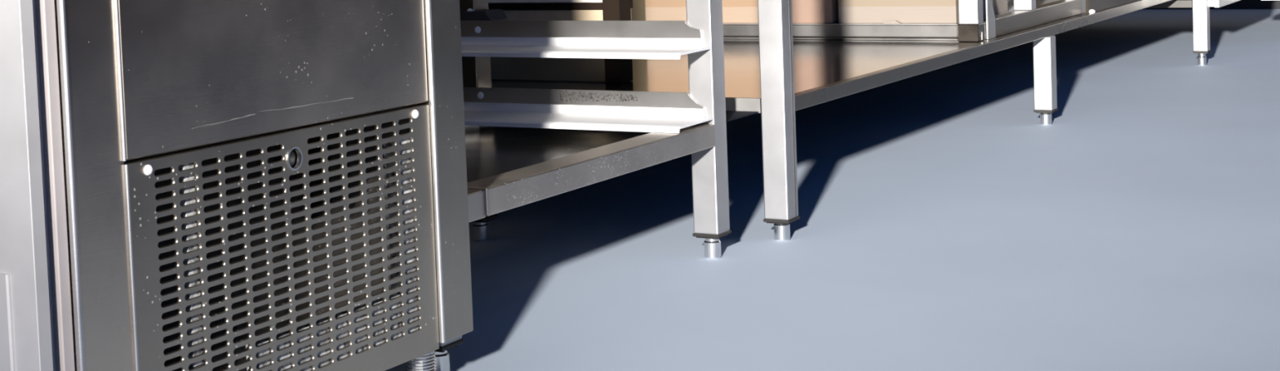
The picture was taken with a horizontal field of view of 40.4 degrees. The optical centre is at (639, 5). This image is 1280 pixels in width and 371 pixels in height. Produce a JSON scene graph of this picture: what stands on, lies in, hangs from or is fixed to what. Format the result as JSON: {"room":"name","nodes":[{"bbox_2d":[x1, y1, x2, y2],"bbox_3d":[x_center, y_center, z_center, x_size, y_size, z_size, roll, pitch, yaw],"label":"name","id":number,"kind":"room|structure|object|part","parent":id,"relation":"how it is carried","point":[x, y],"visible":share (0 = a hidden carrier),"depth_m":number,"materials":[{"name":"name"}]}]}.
{"room":"commercial kitchen","nodes":[
{"label":"commercial kitchen","id":0,"kind":"room"},
{"bbox_2d":[509,0,645,131],"bbox_3d":[-0.198,-0.893,3.836,0.100,2.400,8.600,0,4,29],"label":"wall","id":1,"kind":"structure","parent":0,"point":[637,11],"depth_m":4.07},
{"bbox_2d":[384,8,1279,370],"bbox_3d":[1.826,0.407,1.305,6.100,0.050,12.000,0,4,29],"label":"floor","id":2,"kind":"structure","parent":0,"point":[941,225],"depth_m":2.65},
{"bbox_2d":[0,0,53,370],"bbox_3d":[-0.769,0.037,1.539,0.650,0.850,0.017,0,4,29],"label":"end panel","id":3,"kind":"object","parent":2,"relation":"on","point":[25,332],"visible":1,"depth_m":1.39,"materials":[{"name":"silver metal"}]},
{"bbox_2d":[32,0,473,370],"bbox_3d":[-0.623,0.002,1.799,0.710,0.880,0.580,0,4,29],"label":"machine","id":4,"kind":"object","parent":2,"relation":"on","point":[228,184],"visible":0.94,"depth_m":1.62,"materials":[{"name":"metal"}]},
{"bbox_3d":[-0.498,0.010,1.405,0.015,0.780,0.015,0,4,29],"label":"trim","id":5,"kind":"part","parent":4,"relation":"part of","materials":[{"name":"silver metal"}]},
{"bbox_3d":[-0.488,0.009,1.414,0.024,0.780,0.012,0,4,29],"label":"trim","id":6,"kind":"part","parent":4,"relation":"part of","materials":[{"name":"silver metal"}]},
{"bbox_3d":[-0.400,0.229,1.548,0.008,0.184,0.012,0,4,29],"label":"condenser frame","id":7,"kind":"part","parent":4,"relation":"part of","materials":[{"name":"metal"}]},
{"bbox_3d":[-0.346,-0.138,1.647,0.018,0.511,0.429,0,4,29],"label":"door","id":8,"kind":"part","parent":4,"relation":"part of","materials":[{"name":"metal"}]},
{"bbox_3d":[-0.329,0.251,1.668,0.012,0.261,0.429,0,4,29],"label":"vent panel","id":9,"kind":"part","parent":4,"relation":"part of","materials":[{"name":"metal"}]},
{"bbox_2d":[434,0,731,370],"bbox_3d":[-0.256,-0.023,2.347,0.494,0.840,0.735,0,4,29],"label":"rack","id":10,"kind":"object","parent":2,"relation":"on","point":[519,164],"visible":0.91,"depth_m":2.54,"materials":[{"name":"metal"}]},
{"bbox_3d":[-0.243,0.001,1.948,0.040,0.762,0.040,0,4,29],"label":"leg","id":11,"kind":"part","parent":10,"relation":"part of","materials":[{"name":"metal"}]},
{"bbox_3d":[-0.427,0.212,2.462,0.040,0.033,0.648,0,4,29],"label":"rail","id":12,"kind":"part","parent":10,"relation":"part of","materials":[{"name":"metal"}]},
{"bbox_3d":[-0.269,-0.044,2.746,0.040,0.762,0.040,0,4,29],"label":"leg","id":13,"kind":"part","parent":10,"relation":"part of","materials":[{"name":"metal"}]},
{"bbox_2d":[465,126,650,182],"bbox_3d":[-0.264,0.222,2.372,0.408,0.011,0.718,0,4,29],"label":"shelf","id":14,"kind":"object","parent":10,"relation":"attached to","point":[491,151],"depth_m":2.53,"materials":[{"name":"metal"}]},
{"bbox_3d":[-0.054,0.209,2.287,0.048,0.033,0.586,0,4,29],"label":"rail","id":15,"kind":"part","parent":10,"relation":"part of","materials":[{"name":"metal"}]},
{"bbox_3d":[0.092,-0.046,2.543,0.040,0.762,0.040,0,4,29],"label":"leg","id":16,"kind":"part","parent":10,"relation":"part of","materials":[{"name":"metal"}]},
{"bbox_2d":[491,0,1172,240],"bbox_3d":[0.486,-0.165,3.992,0.895,0.880,2.857,0,4,29],"label":"work table","id":17,"kind":"object","parent":2,"relation":"on","point":[775,75],"visible":0.55,"depth_m":3.02,"materials":[{"name":"metal"}]},
{"bbox_2d":[488,0,632,83],"bbox_3d":[-0.180,0.043,3.073,0.363,0.180,0.051,0,4,29],"label":"crate","id":18,"kind":"object","parent":17,"relation":"on","point":[524,68],"visible":0.48,"depth_m":3.03,"materials":[{"name":"black plastic"}]},
{"bbox_3d":[-0.194,-0.026,3.074,0.327,0.042,0.039,0,4,29],"label":"panel","id":19,"kind":"part","parent":18,"relation":"part of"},
{"bbox_3d":[-0.039,0.042,2.987,0.033,0.180,0.040,0,4,29],"label":"corner post","id":20,"kind":"part","parent":18,"relation":"part of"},
{"bbox_3d":[0.204,-0.075,2.659,0.040,0.806,0.040,0,4,29],"label":"leg","id":21,"kind":"part","parent":17,"relation":"part of","materials":[{"name":"metal"}]},
{"bbox_2d":[491,0,1143,99],"bbox_3d":[0.521,0.053,4.053,0.854,0.002,2.745,0,4,29],"label":"shelf","id":22,"kind":"object","parent":17,"relation":"attached to","point":[824,69],"depth_m":3.22,"materials":[{"name":"metal"}]},
{"bbox_2d":[723,0,1095,41],"bbox_3d":[0.552,-0.151,4.063,0.809,0.400,0.822,0,4,29],"label":"stand","id":23,"kind":"object","parent":17,"relation":"on","point":[1021,15],"visible":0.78,"depth_m":3.68,"materials":[{"name":"metal"}]},
{"bbox_2d":[644,0,758,23],"bbox_3d":[0.219,-0.094,3.985,0.301,0.248,0.330,0,4,29],"label":"cardboard box","id":24,"kind":"object","parent":23,"relation":"on","point":[734,11],"visible":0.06,"depth_m":3.87,"materials":[{"name":"beige cardboard"}]},
{"bbox_2d":[791,0,838,23],"bbox_3d":[0.420,-0.095,3.870,0.148,0.248,0.332,0,4,29],"label":"cardboard box","id":25,"kind":"object","parent":23,"relation":"on","point":[803,11],"visible":0.51,"depth_m":3.72,"materials":[{"name":"beige cardboard"}]},
{"bbox_3d":[0.335,0.058,3.749,0.738,0.034,0.035,0,4,29],"label":"rail","id":26,"kind":"part","parent":23,"relation":"part of","materials":[{"name":"metal"}]},
{"bbox_2d":[723,0,1060,25],"bbox_3d":[0.512,0.016,4.062,0.736,0.001,0.755,0,4,29],"label":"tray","id":27,"kind":"object","parent":23,"relation":"on","point":[1012,6],"depth_m":3.72,"materials":[{"name":"metal"}]},
{"bbox_2d":[838,0,1007,23],"bbox_3d":[0.613,-0.106,3.770,0.261,0.268,0.357,0,4,29],"label":"cardboard box","id":28,"kind":"object","parent":23,"relation":"on","point":[850,11],"visible":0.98,"depth_m":3.63,"materials":[{"name":"beige cardboard"}]},
{"bbox_3d":[0.670,-0.143,3.547,0.041,0.364,0.036,0,4,29],"label":"post","id":29,"kind":"part","parent":23,"relation":"part of","materials":[{"name":"metal"}]},
{"bbox_3d":[0.852,-0.170,3.869,0.041,0.362,0.036,0,4,29],"label":"post","id":30,"kind":"part","parent":23,"relation":"part of","materials":[{"name":"metal"}]},
{"bbox_3d":[0.890,0.026,3.928,0.035,0.038,0.676,0,4,29],"label":"rail","id":31,"kind":"part","parent":23,"relation":"part of","materials":[{"name":"metal"}]},
{"bbox_3d":[1.055,-0.179,4.230,0.041,0.400,0.036,0,4,29],"label":"post","id":32,"kind":"part","parent":23,"relation":"part of","materials":[{"name":"metal"}]},
{"bbox_3d":[0.904,0.151,3.886,0.040,0.164,0.042,0,4,29],"label":"leg","id":33,"kind":"part","parent":17,"relation":"part of","materials":[{"name":"metal"}]},
{"bbox_2d":[1146,0,1240,65],"bbox_3d":[1.581,-0.311,5.842,0.990,0.880,1.450,0,4,29],"label":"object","id":34,"kind":"object","parent":2,"relation":"on","point":[1201,8],"visible":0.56,"depth_m":5.03,"materials":[{"name":"metal"}]},
{"bbox_2d":[1146,0,1192,8],"bbox_3d":[1.563,-0.050,5.873,0.886,0.022,1.449,0,4,29],"label":"shelf","id":35,"kind":"object","parent":34,"relation":"attached to","point":[1174,3],"depth_m":5.05,"materials":[{"name":"silver metal"}]},
{"bbox_3d":[1.613,-0.266,5.019,0.040,0.798,0.040,0,4,29],"label":"leg","id":36,"kind":"part","parent":34,"relation":"part of","materials":[{"name":"metal"}]},
{"bbox_3d":[1.807,-0.079,5.263,0.014,0.132,0.629,0,4,29],"label":"plate","id":37,"kind":"part","parent":34,"relation":"part of","materials":[{"name":"metal"}]},
{"bbox_2d":[1141,0,1279,9],"bbox_3d":[4.538,-1.191,6.037,6.000,2.400,0.100,0,4,29],"label":"wall","id":38,"kind":"structure","parent":0,"point":[1242,4],"depth_m":7.21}
]}

